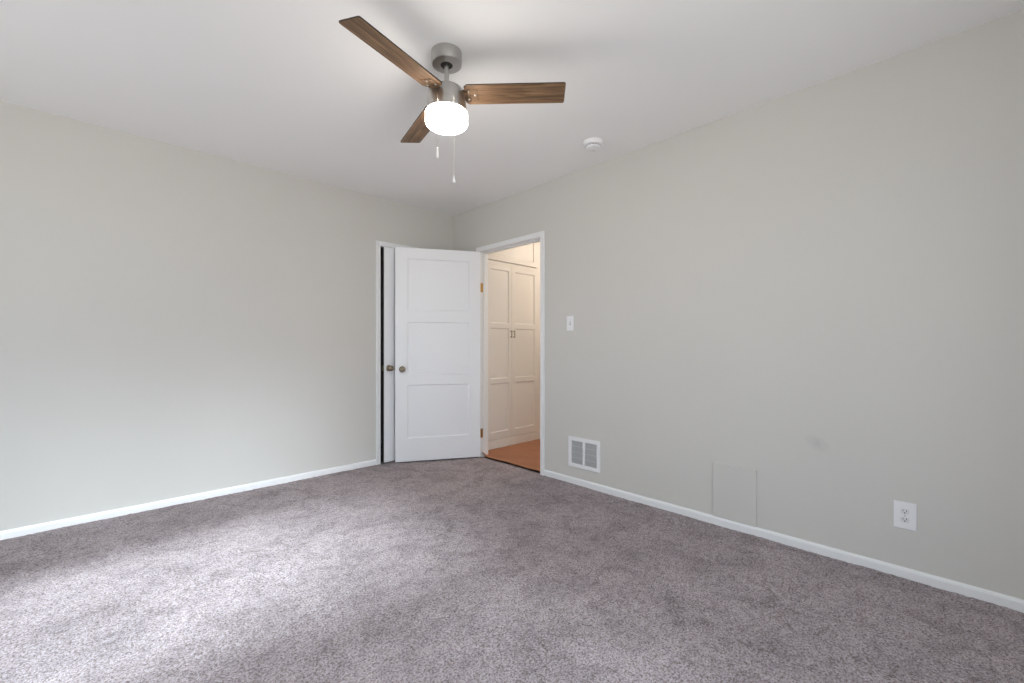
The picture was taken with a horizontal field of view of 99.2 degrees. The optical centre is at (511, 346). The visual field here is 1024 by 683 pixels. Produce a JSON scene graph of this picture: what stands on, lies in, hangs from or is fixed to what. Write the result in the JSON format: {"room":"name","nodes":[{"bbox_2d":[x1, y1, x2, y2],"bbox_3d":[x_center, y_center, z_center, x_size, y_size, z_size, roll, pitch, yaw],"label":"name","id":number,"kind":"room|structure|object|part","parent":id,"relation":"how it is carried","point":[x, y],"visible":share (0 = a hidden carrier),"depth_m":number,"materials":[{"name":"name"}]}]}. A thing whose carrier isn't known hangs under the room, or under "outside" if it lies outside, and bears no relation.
{"room":"empty bedroom","nodes":[
{"label":"empty bedroom","id":0,"kind":"room"},
{"bbox_2d":[0,101,452,530],"bbox_3d":[-2.217,-0.150,3.221,4.500,2.500,0.100,0,0,-44],"label":"wall","id":1,"kind":"structure","parent":0,"point":[176,321],"depth_m":3.01,"materials":[{"name":"beige paint"}]},
{"bbox_2d":[0,459,375,539],"bbox_3d":[-2.496,1.081,2.875,3.418,0.059,0.013,0,0,-44],"label":"baseboard","id":2,"kind":"structure","parent":1,"relation":"attached to","point":[31,529],"depth_m":2.99,"materials":[{"name":"white paint"}]},
{"bbox_2d":[382,247,394,462],"bbox_3d":[-0.964,0.077,4.314,0.092,2.022,0.684,0,0,43],"label":"door","id":3,"kind":"structure","parent":1,"relation":"in","point":[388,254],"depth_m":4.11,"materials":[{"name":"white paint"}]},
{"bbox_3d":[-1.143,0.205,4.095,0.058,0.060,0.060,0,0,43],"label":"knob","id":4,"kind":"part","parent":3,"relation":"part of","materials":[{"name":"silver metal"}]},
{"bbox_2d":[376,240,416,464],"bbox_3d":[-1.018,0.059,4.361,0.776,2.092,0.120,0,0,-44],"label":"trim","id":5,"kind":"structure","parent":1,"relation":"attached to","point":[379,244],"depth_m":4.07,"materials":[{"name":"white paint"}]},
{"bbox_2d":[394,247,480,461],"bbox_3d":[-0.707,0.076,4.209,0.830,2.024,0.134,0,0,-15],"label":"door","id":6,"kind":"structure","parent":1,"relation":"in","point":[437,369],"depth_m":4.20,"materials":[{"name":"white paint"}]},
{"bbox_3d":[-1.027,0.215,4.080,0.060,0.060,0.056,0,0,-15],"label":"knob","id":7,"kind":"part","parent":6,"relation":"part of","materials":[{"name":"silver metal"}]},
{"bbox_2d":[381,249,381,442],"bbox_3d":[-1.485,-0.150,4.523,1.680,2.500,0.760,0,0,-44],"label":"wall","id":8,"kind":"structure","parent":0,"point":[381,249],"depth_m":4.96,"materials":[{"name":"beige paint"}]},
{"bbox_2d":[482,439,539,470],"bbox_3d":[0.765,1.076,4.766,2.140,0.042,1.172,0,0,-44],"label":"floor","id":9,"kind":"structure","parent":0,"point":[525,454],"depth_m":4.42,"materials":[{"name":"brown wood"}]},
{"bbox_2d":[0,456,1023,682],"bbox_3d":[0.188,1.112,2.344,6.550,0.036,4.500,0,0,-44],"label":"floor","id":10,"kind":"structure","parent":0,"point":[469,569],"depth_m":1.90,"materials":[{"name":"grey carpet"}]},
{"bbox_2d":[0,0,1023,215],"bbox_3d":[-0.071,-1.450,2.685,6.850,0.100,5.550,0,0,-44],"label":"ceiling","id":11,"kind":"structure","parent":0,"point":[283,86],"depth_m":2.18,"materials":[{"name":"white paint"}]},
{"bbox_2d":[339,16,565,182],"bbox_3d":[-0.398,-1.073,2.078,0.987,0.655,0.999,0,0,-44],"label":"ceiling fan","id":12,"kind":"object","parent":11,"relation":"hanging from","point":[445,111],"visible":1,"depth_m":2.02,"materials":[{"name":"brown wood"}]},
{"bbox_3d":[-0.478,-1.200,1.799,0.120,0.006,0.474,15,7,30],"label":"fan blade","id":13,"kind":"part","parent":12,"relation":"part of","materials":[{"name":"brown wood"}]},
{"bbox_3d":[-0.478,-1.200,2.357,0.120,0.006,0.474,-14,7,-30],"label":"fan blade","id":14,"kind":"part","parent":12,"relation":"part of","materials":[{"name":"brown wood"}]},
{"bbox_3d":[-0.338,-1.021,1.974,0.004,0.239,0.004,0,0,-44],"label":"pull chain","id":15,"kind":"part","parent":12,"relation":"part of","materials":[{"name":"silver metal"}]},
{"bbox_3d":[-0.312,-1.079,2.078,0.200,0.067,0.200,0,0,-44],"label":"lamp shade","id":16,"kind":"part","parent":12,"relation":"part of","materials":[{"name":"white glass"}]},
{"bbox_3d":[0.013,-1.200,2.068,0.474,0.006,0.120,0,-13,2],"label":"fan blade","id":17,"kind":"part","parent":12,"relation":"part of","materials":[{"name":"brown wood"}]},
{"bbox_2d":[583,137,602,151],"bbox_3d":[0.555,-1.373,2.983,0.134,0.054,0.134,0,0,-44],"label":"smoke detector","id":18,"kind":"object","parent":11,"relation":"attached to","point":[594,144],"visible":1,"depth_m":2.94,"materials":[{"name":"white plastic"}]},
{"bbox_2d":[488,242,539,449],"bbox_3d":[-0.043,-0.147,5.002,1.098,2.503,0.338,0,0,-44],"label":"linen cabinet","id":19,"kind":"object","parent":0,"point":[513,273],"visible":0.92,"depth_m":4.87,"materials":[{"name":"white paint"}]},
{"bbox_3d":[-0.141,0.059,4.729,0.366,1.875,0.020,0,0,-44],"label":"cabinet door","id":20,"kind":"part","parent":19,"relation":"part of","materials":[{"name":"white paint"}]},
{"bbox_3d":[0.008,-1.132,4.872,0.781,0.408,0.020,0,0,-44],"label":"cabinet door","id":21,"kind":"part","parent":19,"relation":"part of","materials":[{"name":"white paint"}]},
{"bbox_3d":[0.141,0.059,5.000,0.413,1.875,0.020,0,0,-44],"label":"cabinet door","id":22,"kind":"part","parent":19,"relation":"part of","materials":[{"name":"white paint"}]},
{"bbox_2d":[453,9,1023,599],"bbox_3d":[0.997,-0.150,3.053,0.100,2.500,4.600,0,0,-44],"label":"wall","id":23,"kind":"structure","parent":0,"point":[817,290],"depth_m":2.31,"materials":[{"name":"beige paint"}]},
{"bbox_2d":[476,231,544,475],"bbox_3d":[0.001,0.059,4.083,0.132,2.092,0.907,0,0,-44],"label":"trim","id":24,"kind":"structure","parent":23,"relation":"attached to","point":[536,237],"depth_m":4.25,"materials":[{"name":"white paint"}]},
{"bbox_2d":[567,316,573,330],"bbox_3d":[0.467,-0.187,3.520,0.016,0.118,0.072,0,0,-44],"label":"light switch","id":25,"kind":"object","parent":23,"relation":"attached to","point":[570,319],"visible":1,"depth_m":3.52,"materials":[{"name":"white plastic"}]},
{"bbox_2d":[568,436,599,472],"bbox_3d":[0.564,0.844,3.423,0.012,0.240,0.304,0,0,-44],"label":"air vent","id":26,"kind":"object","parent":23,"relation":"in","point":[584,453],"visible":1,"depth_m":3.42,"materials":[{"name":"white plastic"}]},
{"bbox_2d":[713,462,756,526],"bbox_3d":[1.336,0.885,2.621,0.011,0.332,0.248,0,0,-44],"label":"access panel","id":27,"kind":"object","parent":23,"relation":"attached to","point":[734,487],"visible":1,"depth_m":2.61,"materials":[{"name":"beige paint"}]},
{"bbox_2d":[544,470,1023,612],"bbox_3d":[1.379,1.081,2.575,0.013,0.059,3.182,0,0,-44],"label":"baseboard","id":28,"kind":"structure","parent":23,"relation":"attached to","point":[1014,603],"depth_m":2.30,"materials":[{"name":"white paint"}]},
{"bbox_2d":[893,500,916,530],"bbox_3d":[1.867,0.803,2.070,0.009,0.128,0.082,0,0,-44],"label":"power outlet","id":29,"kind":"object","parent":23,"relation":"attached to","point":[904,513],"visible":1,"depth_m":2.07,"materials":[{"name":"white plastic"}]},
{"bbox_2d":[900,516,909,522],"bbox_3d":[1.865,0.823,2.068,0.003,0.027,0.034,0,0,-44],"label":"receptacle","id":30,"kind":"object","parent":29,"relation":"attached to","point":[903,519],"depth_m":2.07,"materials":[{"name":"white plastic"}]},
{"bbox_2d":[900,508,909,514],"bbox_3d":[1.865,0.783,2.068,0.003,0.027,0.034,0,0,-44],"label":"receptacle","id":31,"kind":"object","parent":29,"relation":"attached to","point":[903,511],"depth_m":2.07,"materials":[{"name":"white plastic"}]}
]}

